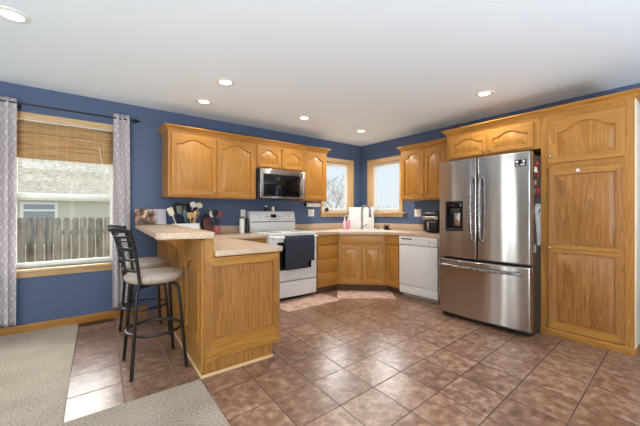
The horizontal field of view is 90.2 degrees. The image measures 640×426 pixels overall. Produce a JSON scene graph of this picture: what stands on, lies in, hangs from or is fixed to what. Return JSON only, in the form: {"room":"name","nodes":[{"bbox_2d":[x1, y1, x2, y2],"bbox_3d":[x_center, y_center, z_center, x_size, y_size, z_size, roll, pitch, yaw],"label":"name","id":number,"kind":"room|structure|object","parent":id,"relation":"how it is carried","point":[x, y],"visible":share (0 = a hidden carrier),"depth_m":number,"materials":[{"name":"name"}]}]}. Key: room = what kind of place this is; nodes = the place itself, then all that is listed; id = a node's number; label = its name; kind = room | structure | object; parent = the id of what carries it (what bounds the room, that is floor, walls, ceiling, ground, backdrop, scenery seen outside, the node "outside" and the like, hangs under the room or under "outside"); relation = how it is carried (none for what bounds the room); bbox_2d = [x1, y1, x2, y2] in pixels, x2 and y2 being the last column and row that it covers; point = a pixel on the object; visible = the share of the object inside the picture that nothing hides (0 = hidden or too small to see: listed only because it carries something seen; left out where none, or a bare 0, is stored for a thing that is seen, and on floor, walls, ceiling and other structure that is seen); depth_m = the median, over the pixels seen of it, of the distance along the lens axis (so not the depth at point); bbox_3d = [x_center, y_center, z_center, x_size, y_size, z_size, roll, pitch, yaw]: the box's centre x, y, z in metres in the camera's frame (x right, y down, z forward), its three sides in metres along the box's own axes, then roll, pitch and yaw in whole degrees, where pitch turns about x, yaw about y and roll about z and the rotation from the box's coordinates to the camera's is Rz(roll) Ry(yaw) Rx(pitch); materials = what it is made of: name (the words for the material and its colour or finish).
{"room":"kitchen","nodes":[
{"label":"kitchen","id":0,"kind":"room"},
{"bbox_2d":[0,323,229,425],"bbox_3d":[-1.454,1.202,-0.540,4.395,0.062,7.600,0,0,-38],"label":"carpet","id":1,"kind":"structure","parent":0,"point":[35,366],"depth_m":2.02,"materials":[{"name":"beige carpet"}]},
{"bbox_2d":[0,81,360,327],"bbox_3d":[-2.477,-0.037,3.577,8.150,2.440,0.150,0,0,-38],"label":"wall","id":2,"kind":"structure","parent":0,"point":[53,297],"depth_m":3.75,"materials":[{"name":"blue paint"}]},
{"bbox_2d":[16,111,112,278],"bbox_3d":[-2.685,-0.176,3.380,1.068,1.629,0.205,0,0,-38],"label":"window","id":3,"kind":"structure","parent":2,"relation":"in","point":[42,269],"depth_m":3.35,"materials":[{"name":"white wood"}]},
{"bbox_2d":[17,119,112,180],"bbox_3d":[-2.656,-0.636,3.342,0.850,0.572,0.060,0,0,-38],"label":"bamboo shade","id":4,"kind":"object","parent":3,"relation":"attached to","point":[35,140],"visible":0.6,"depth_m":3.32,"materials":[{"name":"brown wood"}]},
{"bbox_2d":[0,99,139,122],"bbox_3d":[-2.681,-1.047,3.252,1.494,0.060,0.111,0,0,-38],"label":"curtain rod","id":5,"kind":"object","parent":2,"relation":"attached to","point":[18,103],"visible":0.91,"depth_m":3.25,"materials":[{"name":"black metal"}]},
{"bbox_2d":[0,96,16,327],"bbox_3d":[-3.019,-0.011,2.946,0.322,2.163,0.064,0,0,-38],"label":"curtain","id":6,"kind":"object","parent":5,"relation":"hanging from","point":[8,111],"visible":1,"depth_m":3.00,"materials":[{"name":"grey fabric"}]},
{"bbox_2d":[112,113,129,308],"bbox_3d":[-2.220,-0.022,3.571,0.180,2.160,0.058,0,0,-38],"label":"curtain","id":7,"kind":"object","parent":5,"relation":"hanging from","point":[121,128],"visible":0.78,"depth_m":3.56,"materials":[{"name":"grey fabric"}]},
{"bbox_2d":[0,305,147,335],"bbox_3d":[-3.787,1.141,2.451,4.400,0.085,0.014,0,0,-38],"label":"baseboard","id":8,"kind":"structure","parent":2,"relation":"attached to","point":[115,313],"depth_m":3.33,"materials":[{"name":"brown wood"}]},
{"bbox_2d":[162,130,255,199],"bbox_3d":[-1.388,-0.570,4.096,1.103,0.765,0.371,0,0,-38],"label":"upper cabinet","id":9,"kind":"object","parent":2,"relation":"attached to","point":[194,166],"visible":1,"depth_m":3.90,"materials":[{"name":"brown wood"}]},
{"bbox_2d":[200,225,245,232],"bbox_3d":[-1.458,0.228,4.262,1.010,0.100,0.020,0,0,-38],"label":"backsplash","id":10,"kind":"structure","parent":2,"relation":"attached to","point":[224,229],"depth_m":4.41,"materials":[{"name":"beige laminate"}]},
{"bbox_2d":[241,210,245,217],"bbox_3d":[-1.097,0.011,4.554,0.074,0.116,0.008,0,0,-38],"label":"outlet","id":11,"kind":"object","parent":2,"relation":"attached to","point":[243,212],"visible":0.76,"depth_m":4.55,"materials":[{"name":"white plastic"}]},
{"bbox_2d":[157,123,330,153],"bbox_3d":[-0.899,-0.979,4.474,2.441,0.068,0.375,0,0,-38],"label":"crown molding","id":12,"kind":"structure","parent":2,"relation":"attached to","point":[164,127],"depth_m":4.11,"materials":[{"name":"brown wood"}]},
{"bbox_2d":[256,143,302,171],"bbox_3d":[-0.648,-0.782,4.674,0.770,0.340,0.371,0,0,-38],"label":"upper cabinet","id":13,"kind":"object","parent":2,"relation":"attached to","point":[267,156],"visible":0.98,"depth_m":4.53,"materials":[{"name":"brown wood"}]},
{"bbox_2d":[252,168,304,200],"bbox_3d":[-0.620,-0.398,4.638,0.760,0.424,0.459,0,0,-38],"label":"microwave","id":14,"kind":"object","parent":13,"relation":"attached to","point":[271,184],"visible":0.95,"depth_m":4.46,"materials":[{"name":"silver metal"}]},
{"bbox_2d":[308,209,313,215],"bbox_3d":[-0.146,-0.002,5.296,0.118,0.116,0.010,0,0,-38],"label":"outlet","id":15,"kind":"object","parent":2,"relation":"attached to","point":[310,211],"visible":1,"depth_m":5.29,"materials":[{"name":"white plastic"}]},
{"bbox_2d":[302,150,325,201],"bbox_3d":[-0.162,-0.570,5.054,0.460,0.765,0.371,0,0,-38],"label":"upper cabinet","id":16,"kind":"object","parent":2,"relation":"attached to","point":[314,163],"visible":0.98,"depth_m":4.93,"materials":[{"name":"brown wood"}]},
{"bbox_2d":[304,201,321,206],"bbox_3d":[-0.114,-0.142,5.124,0.312,0.088,0.068,0,0,-38],"label":"paper towel holder","id":17,"kind":"object","parent":16,"relation":"attached to","point":[319,204],"visible":1,"depth_m":5.09,"materials":[{"name":"white paper"}]},
{"bbox_2d":[320,157,353,216],"bbox_3d":[0.274,-0.447,5.691,0.778,1.029,0.205,0,0,-38],"label":"window","id":18,"kind":"structure","parent":2,"relation":"in","point":[348,165],"depth_m":5.84,"materials":[{"name":"brown wood"}]},
{"bbox_2d":[0,0,639,145],"bbox_3d":[-0.033,-1.307,0.569,8.300,0.100,7.900,0,0,-38],"label":"ceiling","id":19,"kind":"structure","parent":0,"point":[387,69],"depth_m":2.54,"materials":[{"name":"white paint"}]},
{"bbox_2d":[0,6,30,23],"bbox_3d":[-1.955,-1.252,2.025,0.184,0.009,0.184,0,0,-38],"label":"recessed light","id":20,"kind":"object","parent":19,"relation":"in","point":[10,14],"visible":1,"depth_m":2.03,"materials":[{"name":"white plastic"}]},
{"bbox_2d":[195,99,212,104],"bbox_3d":[-1.308,-1.252,3.596,0.184,0.009,0.184,0,0,-38],"label":"recessed light","id":21,"kind":"object","parent":19,"relation":"in","point":[200,101],"visible":1,"depth_m":3.58,"materials":[{"name":"white plastic"}]},
{"bbox_2d":[216,78,234,85],"bbox_3d":[-0.906,-1.252,3.059,0.184,0.009,0.184,0,0,-38],"label":"recessed light","id":22,"kind":"object","parent":19,"relation":"in","point":[221,81],"visible":1,"depth_m":3.05,"materials":[{"name":"white plastic"}]},
{"bbox_2d":[297,116,310,119],"bbox_3d":[-0.209,-1.252,4.213,0.184,0.009,0.184,0,0,-38],"label":"recessed light","id":23,"kind":"object","parent":19,"relation":"in","point":[298,117],"visible":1,"depth_m":4.18,"materials":[{"name":"white plastic"}]},
{"bbox_2d":[355,129,366,132],"bbox_3d":[0.627,-1.252,4.891,0.184,0.009,0.184,0,0,-38],"label":"recessed light","id":24,"kind":"object","parent":19,"relation":"in","point":[360,130],"visible":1,"depth_m":4.89,"materials":[{"name":"white plastic"}]},
{"bbox_2d":[475,90,493,96],"bbox_3d":[1.731,-1.252,3.355,0.184,0.009,0.184,0,0,-38],"label":"recessed light","id":25,"kind":"object","parent":19,"relation":"in","point":[485,93],"visible":1,"depth_m":3.34,"materials":[{"name":"white plastic"}]},
{"bbox_2d":[63,290,639,425],"bbox_3d":[1.401,1.208,1.689,4.360,0.050,7.600,0,0,-38],"label":"floor","id":26,"kind":"structure","parent":0,"point":[402,360],"depth_m":2.34,"materials":[{"name":"brown tile"}]},
{"bbox_2d":[80,318,113,326],"bbox_3d":[-2.401,1.179,3.438,0.300,0.009,0.110,0,0,-38],"label":"floor vent","id":27,"kind":"object","parent":26,"relation":"in","point":[111,319],"visible":1,"depth_m":3.43,"materials":[{"name":"brown metal"}]},
{"bbox_2d":[107,224,170,340],"bbox_3d":[-1.750,0.644,3.095,0.512,1.081,0.471,0,0,-38],"label":"bar stool","id":28,"kind":"object","parent":26,"relation":"on","point":[144,262],"visible":0.69,"depth_m":3.08,"materials":[{"name":"black metal"}]},
{"bbox_2d":[108,227,187,381],"bbox_3d":[-1.330,0.644,2.471,0.512,1.081,0.471,0,0,-38],"label":"bar stool","id":29,"kind":"object","parent":26,"relation":"on","point":[144,278],"visible":1,"depth_m":2.39,"materials":[{"name":"black metal"}]},
{"bbox_2d":[144,233,279,378],"bbox_3d":[-1.261,0.683,3.184,0.836,1.000,1.962,0,0,-38],"label":"base cabinet","id":30,"kind":"object","parent":26,"relation":"on","point":[231,304],"visible":0.78,"depth_m":2.49,"materials":[{"name":"brown wood"}]},
{"bbox_2d":[135,224,214,239],"bbox_3d":[-1.458,0.159,3.012,0.375,0.044,2.022,0,0,-34],"label":"countertop","id":31,"kind":"structure","parent":30,"relation":"on","point":[158,231],"depth_m":2.36,"materials":[{"name":"beige laminate"}]},
{"bbox_2d":[135,209,165,224],"bbox_3d":[-2.011,0.045,3.792,0.330,0.182,0.047,0,0,-38],"label":"board","id":32,"kind":"object","parent":31,"relation":"on","point":[142,216],"visible":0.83,"depth_m":3.78,"materials":[{"name":"multicoloured"}]},
{"bbox_2d":[200,225,282,256],"bbox_3d":[-0.910,0.248,3.445,1.153,0.140,1.983,0,0,-38],"label":"countertop","id":33,"kind":"structure","parent":30,"relation":"on","point":[229,242],"depth_m":2.81,"materials":[{"name":"beige laminate"}]},
{"bbox_2d":[172,223,199,228],"bbox_3d":[-1.665,0.204,3.958,0.300,0.148,0.110,0,0,-38],"label":"box","id":34,"kind":"object","parent":33,"relation":"on","point":[192,225],"visible":0.4,"depth_m":3.95,"materials":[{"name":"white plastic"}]},
{"bbox_2d":[167,207,175,223],"bbox_3d":[-1.771,0.096,3.866,0.016,0.341,0.172,0,0,44],"label":"spatula","id":35,"kind":"object","parent":34,"relation":"in","point":[170,210],"visible":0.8,"depth_m":3.84,"materials":[{"name":"beige plastic"}]},
{"bbox_2d":[172,204,178,223],"bbox_3d":[-1.764,0.080,3.924,0.111,0.373,0.022,0,0,-33],"label":"spoon","id":36,"kind":"object","parent":34,"relation":"in","point":[173,205],"visible":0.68,"depth_m":3.91,"materials":[{"name":"black plastic"}]},
{"bbox_2d":[176,205,182,223],"bbox_3d":[-1.714,0.086,3.913,0.104,0.359,0.013,0,0,-38],"label":"spatula","id":37,"kind":"object","parent":34,"relation":"in","point":[178,208],"visible":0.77,"depth_m":3.91,"materials":[{"name":"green plastic"}]},
{"bbox_2d":[183,204,188,212],"bbox_3d":[-1.674,0.079,3.995,0.068,0.373,0.013,0,0,-38],"label":"spatula","id":38,"kind":"object","parent":34,"relation":"in","point":[186,206],"visible":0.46,"depth_m":3.99,"materials":[{"name":"black plastic"}]},
{"bbox_2d":[187,212,192,223],"bbox_3d":[-1.615,0.128,3.954,0.071,0.276,0.029,0,0,-38],"label":"spatula","id":39,"kind":"object","parent":34,"relation":"in","point":[190,214],"visible":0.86,"depth_m":3.95,"materials":[{"name":"brown wood"}]},
{"bbox_2d":[190,202,196,211],"bbox_3d":[-1.596,0.062,3.994,0.085,0.409,0.068,0,0,-38],"label":"ladle","id":40,"kind":"object","parent":34,"relation":"in","point":[192,204],"visible":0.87,"depth_m":3.99,"materials":[{"name":"white plastic"}]},
{"bbox_2d":[192,210,197,222],"bbox_3d":[-1.581,0.117,3.978,0.109,0.298,0.023,0,0,-32],"label":"spoon","id":41,"kind":"object","parent":34,"relation":"in","point":[195,212],"visible":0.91,"depth_m":3.98,"materials":[{"name":"brown wood"}]},
{"bbox_2d":[194,202,202,222],"bbox_3d":[-1.552,0.066,4.026,0.132,0.401,0.053,0,0,-38],"label":"ladle","id":42,"kind":"object","parent":34,"relation":"in","point":[199,205],"visible":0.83,"depth_m":4.04,"materials":[{"name":"beige plastic"}]},
{"bbox_2d":[201,214,210,230],"bbox_3d":[-1.474,0.145,4.128,0.090,0.267,0.144,0,0,-38],"label":"knife block","id":43,"kind":"object","parent":33,"relation":"on","point":[205,222],"visible":0.86,"depth_m":4.10,"materials":[{"name":"red wood"}]},
{"bbox_2d":[213,225,220,233],"bbox_3d":[-1.355,0.221,4.187,0.100,0.115,0.100,0,0,-38],"label":"utensil crock","id":44,"kind":"object","parent":33,"relation":"on","point":[217,229],"visible":0.76,"depth_m":4.15,"materials":[{"name":"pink ceramic"}]},
{"bbox_2d":[212,210,216,225],"bbox_3d":[-1.377,0.110,4.162,0.071,0.309,0.024,0,0,-38],"label":"spatula","id":45,"kind":"object","parent":44,"relation":"in","point":[214,212],"visible":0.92,"depth_m":4.16,"materials":[{"name":"black plastic"}]},
{"bbox_2d":[239,216,244,232],"bbox_3d":[-1.081,0.161,4.420,0.072,0.235,0.072,0,0,-38],"label":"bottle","id":46,"kind":"object","parent":33,"relation":"on","point":[241,220],"visible":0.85,"depth_m":4.39,"materials":[{"name":"white plastic"}]},
{"bbox_2d":[245,218,248,232],"bbox_3d":[-1.013,0.175,4.448,0.052,0.205,0.052,0,0,-38],"label":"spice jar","id":47,"kind":"object","parent":33,"relation":"on","point":[247,219],"visible":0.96,"depth_m":4.43,"materials":[{"name":"black plastic"}]},
{"bbox_2d":[245,223,248,232],"bbox_3d":[-1.013,0.208,4.448,0.052,0.140,0.052,0,0,-38],"label":"bottle","id":48,"kind":"object","parent":47,"relation":"on","point":[247,224],"depth_m":4.43,"materials":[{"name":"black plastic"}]},
{"bbox_2d":[241,238,265,242],"bbox_3d":[-1.098,0.751,4.140,0.588,0.863,0.658,0,0,-38],"label":"base cabinet","id":49,"kind":"object","parent":26,"relation":"on","point":[261,240],"visible":0.04,"depth_m":4.02,"materials":[{"name":"brown wood"}]},
{"bbox_2d":[247,211,317,300],"bbox_3d":[-0.531,0.578,4.521,0.760,1.210,0.719,0,0,-38],"label":"stove","id":50,"kind":"object","parent":26,"relation":"on","point":[295,283],"visible":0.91,"depth_m":4.44,"materials":[{"name":"white metal"}]},
{"bbox_2d":[249,230,315,235],"bbox_3d":[-0.553,0.277,4.550,0.760,0.023,0.645,0,0,-38],"label":"cooktop","id":51,"kind":"object","parent":50,"relation":"in","point":[267,232],"depth_m":4.40,"materials":[{"name":"white metal"}]},
{"bbox_2d":[284,234,314,269],"bbox_3d":[-0.273,0.520,4.282,0.476,0.446,0.054,0,0,-38],"label":"kitchen towel","id":52,"kind":"object","parent":50,"relation":"hanging from","point":[299,249],"visible":1,"depth_m":4.24,"materials":[{"name":"black fabric"}]},
{"bbox_2d":[280,293,341,312],"bbox_3d":[-0.189,1.177,4.229,0.860,0.012,0.480,0,0,-38],"label":"rug","id":53,"kind":"object","parent":26,"relation":"on","point":[304,302],"visible":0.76,"depth_m":4.20,"materials":[{"name":"beige fabric"}]},
{"bbox_2d":[311,234,338,293],"bbox_3d":[-0.077,0.751,4.955,0.460,0.863,0.630,0,0,-38],"label":"base cabinet","id":54,"kind":"object","parent":26,"relation":"on","point":[327,246],"visible":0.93,"depth_m":4.71,"materials":[{"name":"brown wood"}]},
{"bbox_2d":[336,234,388,290],"bbox_3d":[0.685,0.751,5.250,1.101,0.863,1.101,0,0,-38],"label":"base cabinet","id":55,"kind":"object","parent":26,"relation":"on","point":[361,256],"visible":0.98,"depth_m":4.81,"materials":[{"name":"brown wood"}]},
{"bbox_2d":[295,223,439,237],"bbox_3d":[0.812,0.248,4.704,1.573,0.140,2.118,0,0,-38],"label":"countertop","id":56,"kind":"structure","parent":55,"relation":"on","point":[416,230],"depth_m":5.07,"materials":[{"name":"beige laminate"}]},
{"bbox_2d":[343,217,346,228],"bbox_3d":[0.424,0.172,5.475,0.064,0.212,0.064,0,0,-38],"label":"soap bottle","id":57,"kind":"object","parent":56,"relation":"on","point":[344,221],"visible":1,"depth_m":5.45,"materials":[{"name":"pink plastic"}]},
{"bbox_2d":[346,215,349,228],"bbox_3d":[0.487,0.160,5.537,0.072,0.236,0.072,0,0,7],"label":"soap dispenser","id":58,"kind":"object","parent":56,"relation":"on","point":[347,220],"visible":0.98,"depth_m":5.51,"materials":[{"name":"pink plastic"}]},
{"bbox_2d":[346,220,349,228],"bbox_3d":[0.489,0.196,5.538,0.070,0.165,0.070,0,0,-38],"label":"bottle","id":59,"kind":"object","parent":58,"relation":"on","point":[347,221],"depth_m":5.51,"materials":[{"name":"pink plastic"}]},
{"bbox_2d":[349,207,373,228],"bbox_3d":[0.746,0.087,5.744,0.450,0.384,0.057,0,0,7],"label":"board","id":60,"kind":"object","parent":56,"relation":"on","point":[355,212],"visible":0.77,"depth_m":5.74,"materials":[{"name":"white plastic"}]},
{"bbox_2d":[339,228,383,230],"bbox_3d":[0.691,0.358,5.296,0.720,0.180,0.460,0,0,7],"label":"sink","id":61,"kind":"object","parent":56,"relation":"in","point":[341,228],"visible":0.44,"depth_m":5.48,"materials":[{"name":"white ceramic"}]},
{"bbox_2d":[360,205,370,228],"bbox_3d":[0.781,0.067,5.461,0.135,0.422,0.185,0,0,-21],"label":"faucet","id":62,"kind":"object","parent":56,"relation":"on","point":[363,206],"visible":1,"depth_m":5.49,"materials":[{"name":"silver metal"}]},
{"bbox_2d":[422,211,439,232],"bbox_3d":[1.604,0.124,4.468,0.340,0.292,0.250,0,0,-38],"label":"air fryer","id":63,"kind":"object","parent":56,"relation":"on","point":[431,223],"visible":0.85,"depth_m":4.37,"materials":[{"name":"black plastic"}]},
{"bbox_2d":[423,221,436,230],"bbox_3d":[1.506,0.180,4.391,0.090,0.135,0.210,0,0,-38],"label":"basket","id":64,"kind":"object","parent":63,"relation":"on","point":[427,225],"depth_m":4.36,"materials":[{"name":"black metal"}]},
{"bbox_2d":[337,291,395,298],"bbox_3d":[0.650,1.177,4.592,0.800,0.012,0.420,0,0,3],"label":"rug","id":65,"kind":"object","parent":26,"relation":"on","point":[340,294],"visible":1,"depth_m":4.53,"materials":[{"name":"beige fabric"}]},
{"bbox_2d":[385,234,402,294],"bbox_3d":[1.295,0.751,4.854,0.630,0.863,0.272,0,0,-38],"label":"base cabinet","id":66,"kind":"object","parent":26,"relation":"on","point":[392,244],"visible":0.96,"depth_m":4.66,"materials":[{"name":"brown wood"}]},
{"bbox_2d":[399,236,443,303],"bbox_3d":[1.554,0.754,4.492,0.650,0.858,0.604,0,0,-38],"label":"dishwasher","id":67,"kind":"object","parent":26,"relation":"on","point":[419,257],"visible":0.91,"depth_m":4.27,"materials":[{"name":"white metal"}]},
{"bbox_2d":[440,151,540,336],"bbox_3d":[1.996,0.300,3.595,0.996,1.766,0.932,0,0,-38],"label":"refrigerator","id":68,"kind":"object","parent":26,"relation":"on","point":[490,269],"visible":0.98,"depth_m":3.23,"materials":[{"name":"grey metal"}]},
{"bbox_2d":[535,204,540,245],"bbox_3d":[2.107,0.114,3.080,0.125,0.410,0.024,0,0,-38],"label":"oven mitt","id":69,"kind":"object","parent":68,"relation":"hanging from","point":[537,206],"visible":1,"depth_m":3.07,"materials":[{"name":"white fabric"}]},
{"bbox_2d":[540,99,639,355],"bbox_3d":[2.636,0.116,3.083,0.696,2.135,0.677,0,0,-38],"label":"pantry cabinet","id":70,"kind":"object","parent":26,"relation":"on","point":[590,157],"visible":1,"depth_m":2.83,"materials":[{"name":"brown wood"}]},
{"bbox_2d":[361,83,639,223],"bbox_3d":[3.178,-0.037,3.077,0.150,2.440,7.900,0,0,-38],"label":"wall","id":71,"kind":"structure","parent":0,"point":[384,149],"depth_m":5.11,"materials":[{"name":"blue paint"}]},
{"bbox_2d":[295,223,423,230],"bbox_3d":[0.812,0.228,4.704,1.573,0.100,2.118,0,0,-38],"label":"backsplash","id":72,"kind":"structure","parent":71,"relation":"attached to","point":[417,227],"depth_m":5.33,"materials":[{"name":"beige laminate"}]},
{"bbox_2d":[367,155,406,216],"bbox_3d":[1.190,-0.447,5.578,0.205,1.029,0.868,0,0,-38],"label":"window","id":73,"kind":"structure","parent":71,"relation":"in","point":[371,168],"depth_m":5.71,"materials":[{"name":"brown wood"}]},
{"bbox_2d":[414,209,420,216],"bbox_3d":[1.543,-0.002,5.042,0.008,0.116,0.118,0,0,-38],"label":"outlet","id":74,"kind":"object","parent":71,"relation":"attached to","point":[417,212],"visible":1,"depth_m":5.04,"materials":[{"name":"white plastic"}]},
{"bbox_2d":[401,143,448,200],"bbox_3d":[1.644,-0.570,4.617,0.371,0.765,0.955,0,0,-38],"label":"upper cabinet","id":75,"kind":"object","parent":71,"relation":"attached to","point":[420,167],"visible":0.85,"depth_m":4.58,"materials":[{"name":"brown wood"}]},
{"bbox_2d":[447,118,540,161],"bbox_3d":[2.119,-0.797,3.745,0.696,0.310,1.000,0,0,-38],"label":"upper cabinet","id":76,"kind":"object","parent":71,"relation":"attached to","point":[522,136],"visible":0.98,"depth_m":3.48,"materials":[{"name":"brown wood"}]},
{"bbox_2d":[396,88,639,151],"bbox_3d":[2.032,-0.979,3.852,0.700,0.068,2.737,0,0,-38],"label":"crown molding","id":77,"kind":"structure","parent":76,"relation":"attached to","point":[633,93],"depth_m":3.16,"materials":[{"name":"brown wood"}]},
{"label":"outside","id":78,"kind":"structure","parent":0,"visible":0},
{"bbox_3d":[-19.127,2.033,47.766,140.000,0.200,89.700,0,0,-38],"label":"ground","id":79,"kind":"structure","parent":78,"visible":0},
{"bbox_2d":[17,157,109,262],"bbox_3d":[-11.568,-1.067,12.090,14.800,6.000,9.240,0,0,-38],"label":"house","id":80,"kind":"structure","parent":79,"relation":"on","point":[34,176],"depth_m":9.80,"materials":[{"name":"beige"}]},
{"bbox_2d":[17,217,109,262],"bbox_3d":[-5.330,1.002,7.636,5.350,1.822,0.060,0,0,-38],"label":"picket fence","id":81,"kind":"object","parent":79,"relation":"on","point":[39,231],"visible":0.34,"depth_m":7.20,"materials":[{"name":"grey wood"}]},
{"bbox_2d":[324,175,343,208],"bbox_3d":[0.227,-0.489,18.462,2.277,4.853,4.054,0,0,-38],"label":"bare tree","id":82,"kind":"object","parent":79,"relation":"on","point":[327,184],"visible":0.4,"depth_m":18.16,"materials":[{"name":"grey plant"}]},
{"bbox_2d":[324,188,343,208],"bbox_3d":[1.171,-0.214,26.581,3.174,4.304,4.866,0,0,-16],"label":"bare tree","id":83,"kind":"object","parent":79,"relation":"on","point":[333,198],"visible":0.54,"depth_m":26.36,"materials":[{"name":"grey plant"}]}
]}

